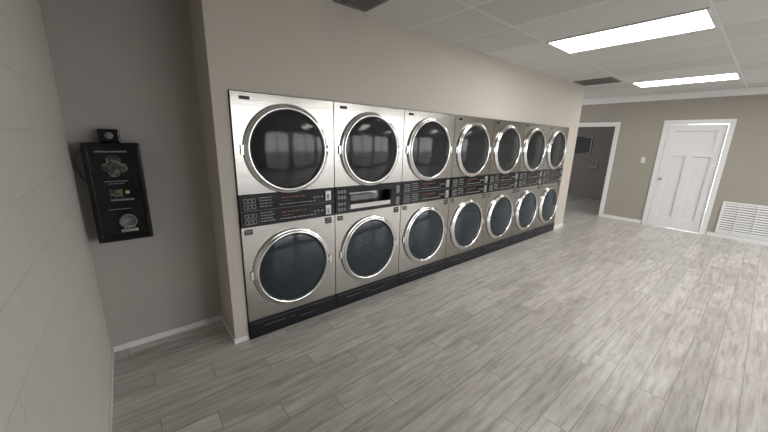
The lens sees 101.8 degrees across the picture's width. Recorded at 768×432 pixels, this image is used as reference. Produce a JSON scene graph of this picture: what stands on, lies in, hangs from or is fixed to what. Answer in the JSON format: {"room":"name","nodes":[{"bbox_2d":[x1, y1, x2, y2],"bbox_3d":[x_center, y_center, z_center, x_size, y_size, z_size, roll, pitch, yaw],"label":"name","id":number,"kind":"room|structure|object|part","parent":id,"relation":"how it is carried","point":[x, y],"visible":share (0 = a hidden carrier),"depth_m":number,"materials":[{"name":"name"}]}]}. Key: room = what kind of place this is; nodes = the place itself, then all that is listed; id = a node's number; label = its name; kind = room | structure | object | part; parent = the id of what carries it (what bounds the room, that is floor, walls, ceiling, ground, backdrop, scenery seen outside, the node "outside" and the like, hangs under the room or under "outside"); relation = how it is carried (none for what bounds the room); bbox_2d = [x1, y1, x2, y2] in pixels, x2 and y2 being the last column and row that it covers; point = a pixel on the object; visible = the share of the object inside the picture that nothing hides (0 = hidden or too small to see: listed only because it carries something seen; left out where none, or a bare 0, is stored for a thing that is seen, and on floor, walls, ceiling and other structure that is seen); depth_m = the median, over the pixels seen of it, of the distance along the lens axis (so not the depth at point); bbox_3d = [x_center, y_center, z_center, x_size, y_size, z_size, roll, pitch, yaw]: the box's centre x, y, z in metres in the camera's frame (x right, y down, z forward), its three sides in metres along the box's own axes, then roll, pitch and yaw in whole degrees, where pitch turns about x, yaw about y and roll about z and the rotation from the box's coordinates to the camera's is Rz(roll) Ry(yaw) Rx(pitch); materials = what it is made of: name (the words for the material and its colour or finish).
{"room":"laundry","nodes":[
{"label":"laundry","id":0,"kind":"room"},
{"bbox_2d":[0,0,110,431],"bbox_3d":[-0.258,0.319,-0.113,0.100,2.616,5.840,-10,18,-38],"label":"wall","id":1,"kind":"structure","parent":0,"point":[55,346],"depth_m":1.12,"materials":[{"name":"paint"}]},
{"bbox_2d":[108,347,113,431],"bbox_3d":[-0.247,1.560,0.226,0.012,0.045,5.640,-10,18,-38],"label":"baseboard","id":2,"kind":"structure","parent":1,"relation":"attached to","point":[110,409],"depth_m":1.92,"materials":[{"name":"white paint"}]},
{"bbox_2d":[39,0,221,346],"bbox_3d":[-1.743,-0.309,2.300,0.755,2.616,0.100,-10,18,-38],"label":"wall","id":3,"kind":"structure","parent":0,"point":[126,66],"depth_m":2.24,"materials":[{"name":"beige paint"}]},
{"bbox_2d":[73,129,153,243],"bbox_3d":[-1.808,-0.198,2.083,0.347,0.740,0.184,-10,18,-38],"label":"machine","id":4,"kind":"object","parent":3,"relation":"attached to","point":[113,168],"visible":1,"depth_m":2.06,"materials":[{"name":"black metal"}]},
{"bbox_2d":[94,151,129,209],"bbox_3d":[-1.762,-0.232,2.049,0.160,0.384,0.002,-10,18,-38],"label":"print","id":5,"kind":"object","parent":4,"relation":"attached to","point":[111,168],"depth_m":2.04,"materials":[{"name":"black paper"}]},
{"bbox_2d":[119,214,138,231],"bbox_3d":[-1.732,0.044,2.118,0.096,0.118,0.045,-10,18,-38],"label":"cup","id":6,"kind":"object","parent":4,"relation":"on","point":[127,222],"depth_m":2.12,"materials":[{"name":"silver metal"}]},
{"bbox_2d":[113,314,248,351],"bbox_3d":[-1.559,0.988,2.431,0.839,0.045,0.452,-10,18,-38],"label":"baseboard","id":7,"kind":"structure","parent":3,"relation":"attached to","point":[136,342],"depth_m":2.52,"materials":[{"name":"white paint"}]},
{"bbox_2d":[188,0,584,336],"bbox_3d":[1.069,-0.716,4.275,6.152,2.616,0.540,-10,18,-38],"label":"wall","id":8,"kind":"structure","parent":0,"point":[308,49],"depth_m":2.53,"materials":[{"name":"beige paint"}]},
{"bbox_2d":[112,195,767,431],"bbox_3d":[3.623,0.708,4.448,11.657,0.100,7.600,-10,18,-38],"label":"floor","id":9,"kind":"structure","parent":0,"point":[592,322],"depth_m":2.41,"materials":[{"name":"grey wood"}]},
{"bbox_2d":[227,90,335,339],"bbox_3d":[-1.027,-0.060,2.877,0.796,1.896,0.960,-10,18,-38],"label":"dryer","id":10,"kind":"object","parent":9,"relation":"on","point":[283,146],"visible":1,"depth_m":2.48,"materials":[{"name":"metal"}]},
{"bbox_2d":[244,197,315,224],"bbox_3d":[-0.801,-0.064,2.472,0.578,0.198,0.001,-10,18,-38],"label":"print","id":11,"kind":"object","parent":10,"relation":"attached to","point":[257,210],"depth_m":2.45},
{"bbox_3d":[-0.744,-0.549,2.421,0.792,0.710,0.030,-10,18,-38],"label":"panel","id":12,"kind":"part","parent":10,"relation":"part of","materials":[{"name":"silver metal"}]},
{"bbox_3d":[-0.720,-0.507,2.392,0.574,0.574,0.022,-10,18,-38],"label":"door glass","id":13,"kind":"part","parent":10,"relation":"part of","materials":[{"name":"grey glass"}]},
{"bbox_3d":[-0.754,-0.081,2.532,0.792,0.245,0.034,-10,18,-38],"label":"control panel","id":14,"kind":"part","parent":10,"relation":"part of","materials":[{"name":"black plastic"}]},
{"bbox_3d":[-0.770,0.417,2.657,0.792,0.777,0.030,-10,18,-38],"label":"panel","id":15,"kind":"part","parent":10,"relation":"part of","materials":[{"name":"silver metal"}]},
{"bbox_3d":[-0.779,0.874,2.764,0.796,0.148,0.036,-10,18,-38],"label":"kick plate","id":16,"kind":"part","parent":10,"relation":"part of","materials":[{"name":"black metal"}]},
{"bbox_3d":[-0.745,0.430,2.620,0.574,0.574,0.022,-10,18,-38],"label":"door glass","id":17,"kind":"part","parent":10,"relation":"part of","materials":[{"name":"grey glass"}]},
{"bbox_2d":[282,195,305,214],"bbox_3d":[-0.726,-0.089,2.529,0.201,0.148,0.001,-10,18,-38],"label":"print","id":18,"kind":"object","parent":10,"relation":"attached to","point":[291,204],"depth_m":2.53},
{"bbox_2d":[333,102,403,308],"bbox_3d":[-0.408,-0.164,3.373,0.796,1.896,0.960,-10,18,-38],"label":"dryer","id":19,"kind":"object","parent":9,"relation":"on","point":[368,140],"visible":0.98,"depth_m":2.99,"materials":[{"name":"metal"}]},
{"bbox_2d":[338,190,345,211],"bbox_3d":[-0.379,-0.137,2.811,0.082,0.190,0.001,-10,18,-38],"label":"print","id":20,"kind":"object","parent":19,"relation":"attached to","point":[341,193],"depth_m":2.81,"materials":[{"name":"grey plastic"}]},
{"bbox_3d":[-0.160,0.770,3.260,0.796,0.148,0.036,-10,18,-38],"label":"kick plate","id":21,"kind":"part","parent":19,"relation":"part of","materials":[{"name":"black metal"}]},
{"bbox_3d":[-0.151,0.313,3.152,0.792,0.777,0.030,-10,18,-38],"label":"panel","id":22,"kind":"part","parent":19,"relation":"part of","materials":[{"name":"silver metal"}]},
{"bbox_3d":[-0.135,-0.186,3.028,0.792,0.245,0.034,-10,18,-38],"label":"control panel","id":23,"kind":"part","parent":19,"relation":"part of","materials":[{"name":"black plastic"}]},
{"bbox_3d":[-0.125,-0.653,2.917,0.792,0.710,0.030,-10,18,-38],"label":"panel","id":24,"kind":"part","parent":19,"relation":"part of","materials":[{"name":"silver metal"}]},
{"bbox_2d":[349,190,389,208],"bbox_3d":[-0.160,-0.179,3.061,0.500,0.155,0.124,-10,18,-38],"label":"tray","id":25,"kind":"object","parent":19,"relation":"on","point":[358,199],"depth_m":3.06,"materials":[{"name":"silver metal"}]},
{"bbox_3d":[-0.126,0.326,3.116,0.574,0.574,0.022,-10,18,-38],"label":"door glass","id":26,"kind":"part","parent":19,"relation":"part of","materials":[{"name":"grey glass"}]},
{"bbox_3d":[-0.101,-0.611,2.887,0.574,0.574,0.022,-10,18,-38],"label":"door glass","id":27,"kind":"part","parent":19,"relation":"part of","materials":[{"name":"grey glass"}]},
{"bbox_2d":[398,109,455,285],"bbox_3d":[0.211,-0.269,3.869,0.796,1.896,0.960,-10,18,-38],"label":"dryer","id":28,"kind":"object","parent":9,"relation":"on","point":[428,137],"visible":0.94,"depth_m":3.48,"materials":[{"name":"metal"}]},
{"bbox_2d":[404,183,435,202],"bbox_3d":[0.437,-0.273,3.464,0.578,0.198,0.001,-10,18,-38],"label":"print","id":29,"kind":"object","parent":28,"relation":"attached to","point":[413,192],"depth_m":3.43},
{"bbox_3d":[0.460,0.665,3.756,0.796,0.148,0.036,-10,18,-38],"label":"kick plate","id":30,"kind":"part","parent":28,"relation":"part of","materials":[{"name":"black metal"}]},
{"bbox_3d":[0.468,0.208,3.648,0.792,0.777,0.030,-10,18,-38],"label":"panel","id":31,"kind":"part","parent":28,"relation":"part of","materials":[{"name":"silver metal"}]},
{"bbox_3d":[0.494,0.222,3.611,0.574,0.574,0.022,-10,18,-38],"label":"door glass","id":32,"kind":"part","parent":28,"relation":"part of","materials":[{"name":"grey glass"}]},
{"bbox_3d":[0.484,-0.290,3.523,0.792,0.245,0.034,-10,18,-38],"label":"control panel","id":33,"kind":"part","parent":28,"relation":"part of","materials":[{"name":"black plastic"}]},
{"bbox_3d":[0.494,-0.757,3.413,0.792,0.710,0.030,-10,18,-38],"label":"panel","id":34,"kind":"part","parent":28,"relation":"part of","materials":[{"name":"silver metal"}]},
{"bbox_3d":[0.518,-0.716,3.383,0.574,0.574,0.022,-10,18,-38],"label":"door glass","id":35,"kind":"part","parent":28,"relation":"part of","materials":[{"name":"grey glass"}]},
{"bbox_2d":[444,115,494,268],"bbox_3d":[0.830,-0.373,4.365,0.796,1.896,0.960,-10,18,-38],"label":"dryer","id":36,"kind":"object","parent":9,"relation":"on","point":[473,136],"visible":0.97,"depth_m":3.98,"materials":[{"name":"metal"}]},
{"bbox_3d":[1.079,0.561,4.251,0.796,0.148,0.036,-10,18,-38],"label":"kick plate","id":37,"kind":"part","parent":36,"relation":"part of","materials":[{"name":"black metal"}]},
{"bbox_3d":[1.088,0.104,4.144,0.792,0.777,0.030,-10,18,-38],"label":"panel","id":38,"kind":"part","parent":36,"relation":"part of","materials":[{"name":"silver metal"}]},
{"bbox_2d":[452,179,480,195],"bbox_3d":[1.056,-0.378,3.960,0.578,0.198,0.001,-10,18,-38],"label":"print","id":39,"kind":"object","parent":36,"relation":"attached to","point":[460,187],"depth_m":3.95},
{"bbox_3d":[1.113,0.117,4.107,0.574,0.574,0.022,-10,18,-38],"label":"door glass","id":40,"kind":"part","parent":36,"relation":"part of","materials":[{"name":"grey glass"}]},
{"bbox_3d":[1.103,-0.395,4.019,0.792,0.245,0.034,-10,18,-38],"label":"control panel","id":41,"kind":"part","parent":36,"relation":"part of","materials":[{"name":"black plastic"}]},
{"bbox_3d":[1.113,-0.862,3.909,0.792,0.710,0.030,-10,18,-38],"label":"panel","id":42,"kind":"part","parent":36,"relation":"part of","materials":[{"name":"silver metal"}]},
{"bbox_3d":[1.137,-0.820,3.879,0.574,0.574,0.022,-10,18,-38],"label":"door glass","id":43,"kind":"part","parent":36,"relation":"part of","materials":[{"name":"grey glass"}]},
{"bbox_2d":[481,119,524,255],"bbox_3d":[1.449,-0.478,4.861,0.796,1.896,0.960,-10,18,-38],"label":"dryer","id":44,"kind":"object","parent":9,"relation":"on","point":[507,140],"visible":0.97,"depth_m":4.47,"materials":[{"name":"metal"}]},
{"bbox_3d":[1.698,0.457,4.747,0.796,0.148,0.036,-10,18,-38],"label":"kick plate","id":45,"kind":"part","parent":44,"relation":"part of","materials":[{"name":"black metal"}]},
{"bbox_2d":[489,176,508,190],"bbox_3d":[1.675,-0.482,4.455,0.578,0.198,0.001,-10,18,-38],"label":"print","id":46,"kind":"object","parent":44,"relation":"attached to","point":[496,183],"depth_m":4.42},
{"bbox_3d":[1.707,-0.001,4.640,0.792,0.777,0.030,-10,18,-38],"label":"panel","id":47,"kind":"part","parent":44,"relation":"part of","materials":[{"name":"silver metal"}]},
{"bbox_3d":[1.732,0.013,4.603,0.574,0.574,0.022,-10,18,-38],"label":"door glass","id":48,"kind":"part","parent":44,"relation":"part of","materials":[{"name":"grey glass"}]},
{"bbox_3d":[1.722,-0.499,4.515,0.792,0.245,0.034,-10,18,-38],"label":"control panel","id":49,"kind":"part","parent":44,"relation":"part of","materials":[{"name":"black plastic"}]},
{"bbox_3d":[1.732,-0.966,4.404,0.792,0.710,0.030,-10,18,-38],"label":"panel","id":50,"kind":"part","parent":44,"relation":"part of","materials":[{"name":"silver metal"}]},
{"bbox_3d":[1.757,-0.925,4.375,0.574,0.574,0.022,-10,18,-38],"label":"door glass","id":51,"kind":"part","parent":44,"relation":"part of","materials":[{"name":"grey glass"}]},
{"bbox_2d":[510,123,548,245],"bbox_3d":[2.068,-0.582,5.356,0.796,1.896,0.960,-10,18,-38],"label":"dryer","id":52,"kind":"object","parent":9,"relation":"on","point":[535,136],"visible":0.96,"depth_m":4.97,"materials":[{"name":"metal"}]},
{"bbox_3d":[2.317,0.352,5.243,0.796,0.148,0.036,-10,18,-38],"label":"kick plate","id":53,"kind":"part","parent":52,"relation":"part of","materials":[{"name":"black metal"}]},
{"bbox_3d":[2.326,-0.105,5.135,0.792,0.777,0.030,-10,18,-38],"label":"panel","id":54,"kind":"part","parent":52,"relation":"part of","materials":[{"name":"silver metal"}]},
{"bbox_3d":[2.351,-0.092,5.099,0.574,0.574,0.022,-10,18,-38],"label":"door glass","id":55,"kind":"part","parent":52,"relation":"part of","materials":[{"name":"grey glass"}]},
{"bbox_3d":[2.341,-0.603,5.011,0.792,0.245,0.034,-10,18,-38],"label":"control panel","id":56,"kind":"part","parent":52,"relation":"part of","materials":[{"name":"black plastic"}]},
{"bbox_3d":[2.351,-1.071,4.900,0.792,0.710,0.030,-10,18,-38],"label":"panel","id":57,"kind":"part","parent":52,"relation":"part of","materials":[{"name":"silver metal"}]},
{"bbox_3d":[2.376,-1.029,4.870,0.574,0.574,0.022,-10,18,-38],"label":"door glass","id":58,"kind":"part","parent":52,"relation":"part of","materials":[{"name":"grey glass"}]},
{"bbox_2d":[534,125,568,236],"bbox_3d":[2.688,-0.686,5.852,0.796,1.896,0.960,-10,18,-38],"label":"dryer","id":59,"kind":"object","parent":9,"relation":"on","point":[557,138],"visible":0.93,"depth_m":5.46,"materials":[{"name":"metal"}]},
{"bbox_3d":[2.936,0.248,5.739,0.796,0.148,0.036,-10,18,-38],"label":"kick plate","id":60,"kind":"part","parent":59,"relation":"part of","materials":[{"name":"black metal"}]},
{"bbox_3d":[2.945,-0.209,5.631,0.792,0.777,0.030,-10,18,-38],"label":"panel","id":61,"kind":"part","parent":59,"relation":"part of","materials":[{"name":"silver metal"}]},
{"bbox_3d":[2.970,-0.196,5.595,0.574,0.574,0.022,-10,18,-38],"label":"door glass","id":62,"kind":"part","parent":59,"relation":"part of","materials":[{"name":"grey glass"}]},
{"bbox_3d":[2.961,-0.708,5.507,0.792,0.245,0.034,-10,18,-38],"label":"control panel","id":63,"kind":"part","parent":59,"relation":"part of","materials":[{"name":"black plastic"}]},
{"bbox_3d":[2.970,-1.175,5.396,0.792,0.710,0.030,-10,18,-38],"label":"panel","id":64,"kind":"part","parent":59,"relation":"part of","materials":[{"name":"silver metal"}]},
{"bbox_3d":[2.995,-1.133,5.366,0.574,0.574,0.022,-10,18,-38],"label":"door glass","id":65,"kind":"part","parent":59,"relation":"part of","materials":[{"name":"grey glass"}]},
{"bbox_3d":[0.876,-0.795,4.579,6.053,2.616,1.030,-10,18,-38],"label":"dryer","id":66,"kind":"object","parent":9,"relation":"on","visible":0},
{"bbox_2d":[201,0,237,337],"bbox_3d":[-1.140,-0.285,2.171,0.020,2.571,0.024,-10,18,-38],"label":"trim","id":67,"kind":"structure","parent":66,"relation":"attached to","point":[203,5],"depth_m":2.13,"materials":[{"name":"beige paint"}]},
{"bbox_2d":[323,0,767,98],"bbox_3d":[2.795,-1.687,2.710,8.847,0.100,7.000,-10,18,-38],"label":"ceiling","id":68,"kind":"structure","parent":0,"point":[517,32],"depth_m":3.00,"materials":[{"name":"tile"}]},
{"bbox_2d":[333,0,388,11],"bbox_3d":[-0.176,-1.618,2.341,0.300,0.011,0.300,-10,18,-38],"label":"ceiling air vent","id":69,"kind":"object","parent":68,"relation":"attached to","point":[361,5],"depth_m":2.39,"materials":[{"name":"grey metal"}]},
{"bbox_2d":[573,77,621,85],"bbox_3d":[3.481,-2.192,5.093,0.480,0.011,0.540,-10,18,-38],"label":"ceiling air vent","id":70,"kind":"object","parent":68,"relation":"attached to","point":[610,79],"depth_m":5.08,"materials":[{"name":"grey metal"}]},
{"bbox_2d":[546,7,717,53],"bbox_3d":[2.256,-1.697,2.930,0.575,0.012,1.185,-10,18,-38],"label":"frame","id":71,"kind":"object","parent":68,"relation":"attached to","point":[707,9],"visible":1,"depth_m":2.72,"materials":[{"name":"white paint"}]},
{"bbox_2d":[550,10,713,52],"bbox_3d":[2.256,-1.698,2.930,0.539,0.007,1.149,-10,18,-38],"label":"diffuser","id":72,"kind":"object","parent":71,"relation":"attached to","point":[699,20],"visible":1,"depth_m":2.84,"materials":[{"name":"white plastic"}]},
{"bbox_2d":[631,72,740,87],"bbox_3d":[4.648,-2.100,4.845,0.575,0.012,1.185,-10,18,-38],"label":"frame","id":73,"kind":"object","parent":68,"relation":"attached to","point":[738,74],"visible":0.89,"depth_m":4.70,"materials":[{"name":"white paint"}]},
{"bbox_2d":[634,73,738,86],"bbox_3d":[4.648,-2.102,4.845,0.539,0.007,1.149,-10,18,-38],"label":"diffuser","id":74,"kind":"object","parent":73,"relation":"attached to","point":[724,76],"visible":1,"depth_m":4.79,"materials":[{"name":"white plastic"}]},
{"bbox_2d":[554,223,562,228],"bbox_3d":[3.078,0.093,6.555,0.452,0.070,1.112,-10,18,-38],"label":"baseboard","id":75,"kind":"structure","parent":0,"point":[561,224],"depth_m":6.14,"materials":[{"name":"white paint"}]},
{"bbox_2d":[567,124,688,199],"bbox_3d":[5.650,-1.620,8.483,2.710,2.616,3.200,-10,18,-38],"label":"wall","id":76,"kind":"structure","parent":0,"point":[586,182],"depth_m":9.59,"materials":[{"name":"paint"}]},
{"bbox_2d":[574,137,592,153],"bbox_3d":[6.174,-2.203,9.699,0.040,0.500,0.510,-10,18,-38],"label":"framed picture","id":77,"kind":"object","parent":76,"relation":"attached to","point":[583,144],"visible":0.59,"depth_m":9.66,"materials":[{"name":"black ceramic"}]},
{"bbox_2d":[588,161,598,169],"bbox_3d":[6.408,-1.542,9.546,0.039,0.270,0.270,-10,18,-38],"label":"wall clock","id":78,"kind":"object","parent":76,"relation":"attached to","point":[593,165],"visible":1,"depth_m":9.53,"materials":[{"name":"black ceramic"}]},
{"bbox_2d":[579,94,767,240],"bbox_3d":[6.145,-0.939,5.742,0.100,2.616,6.800,-10,18,-38],"label":"wall","id":79,"kind":"structure","parent":0,"point":[744,177],"depth_m":6.01,"materials":[{"name":"beige paint"}]},
{"bbox_2d":[579,122,620,216],"bbox_3d":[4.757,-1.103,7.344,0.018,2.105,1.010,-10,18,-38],"label":"trim","id":80,"kind":"structure","parent":79,"relation":"attached to","point":[617,124],"depth_m":6.98,"materials":[{"name":"white paint"}]},
{"bbox_2d":[582,86,767,104],"bbox_3d":[6.103,-2.141,5.387,0.090,0.115,6.800,-10,18,-38],"label":"trim","id":81,"kind":"structure","parent":79,"relation":"attached to","point":[763,89],"depth_m":5.90,"materials":[{"name":"white paint"}]},
{"bbox_2d":[603,214,767,245],"bbox_3d":[6.069,0.305,6.008,0.012,0.070,6.800,-10,18,-38],"label":"baseboard","id":82,"kind":"structure","parent":79,"relation":"attached to","point":[755,241],"depth_m":5.77,"materials":[{"name":"white paint"}]},
{"bbox_2d":[656,131,717,220],"bbox_3d":[5.878,-0.781,6.093,0.006,1.690,0.576,-10,18,-38],"label":"panels","id":83,"kind":"object","parent":79,"relation":"attached to","point":[691,140],"visible":1,"depth_m":6.07,"materials":[{"name":"white paint"}]},
{"bbox_2d":[647,124,728,232],"bbox_3d":[5.870,-0.735,6.098,0.040,2.022,0.806,-10,18,-38],"label":"door","id":84,"kind":"structure","parent":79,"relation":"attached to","point":[673,222],"depth_m":6.07,"materials":[{"name":"white paint"}]},
{"bbox_2d":[641,119,736,234],"bbox_3d":[5.840,-0.767,6.064,0.018,2.115,0.970,-10,18,-38],"label":"trim","id":85,"kind":"structure","parent":79,"relation":"attached to","point":[732,122],"depth_m":5.87,"materials":[{"name":"white paint"}]},
{"bbox_2d":[715,201,767,240],"bbox_3d":[6.411,0.081,5.529,0.016,0.590,0.660,-10,18,-38],"label":"air vent","id":86,"kind":"object","parent":79,"relation":"in","point":[737,219],"visible":1,"depth_m":5.54,"materials":[{"name":"white metal"}]}
]}

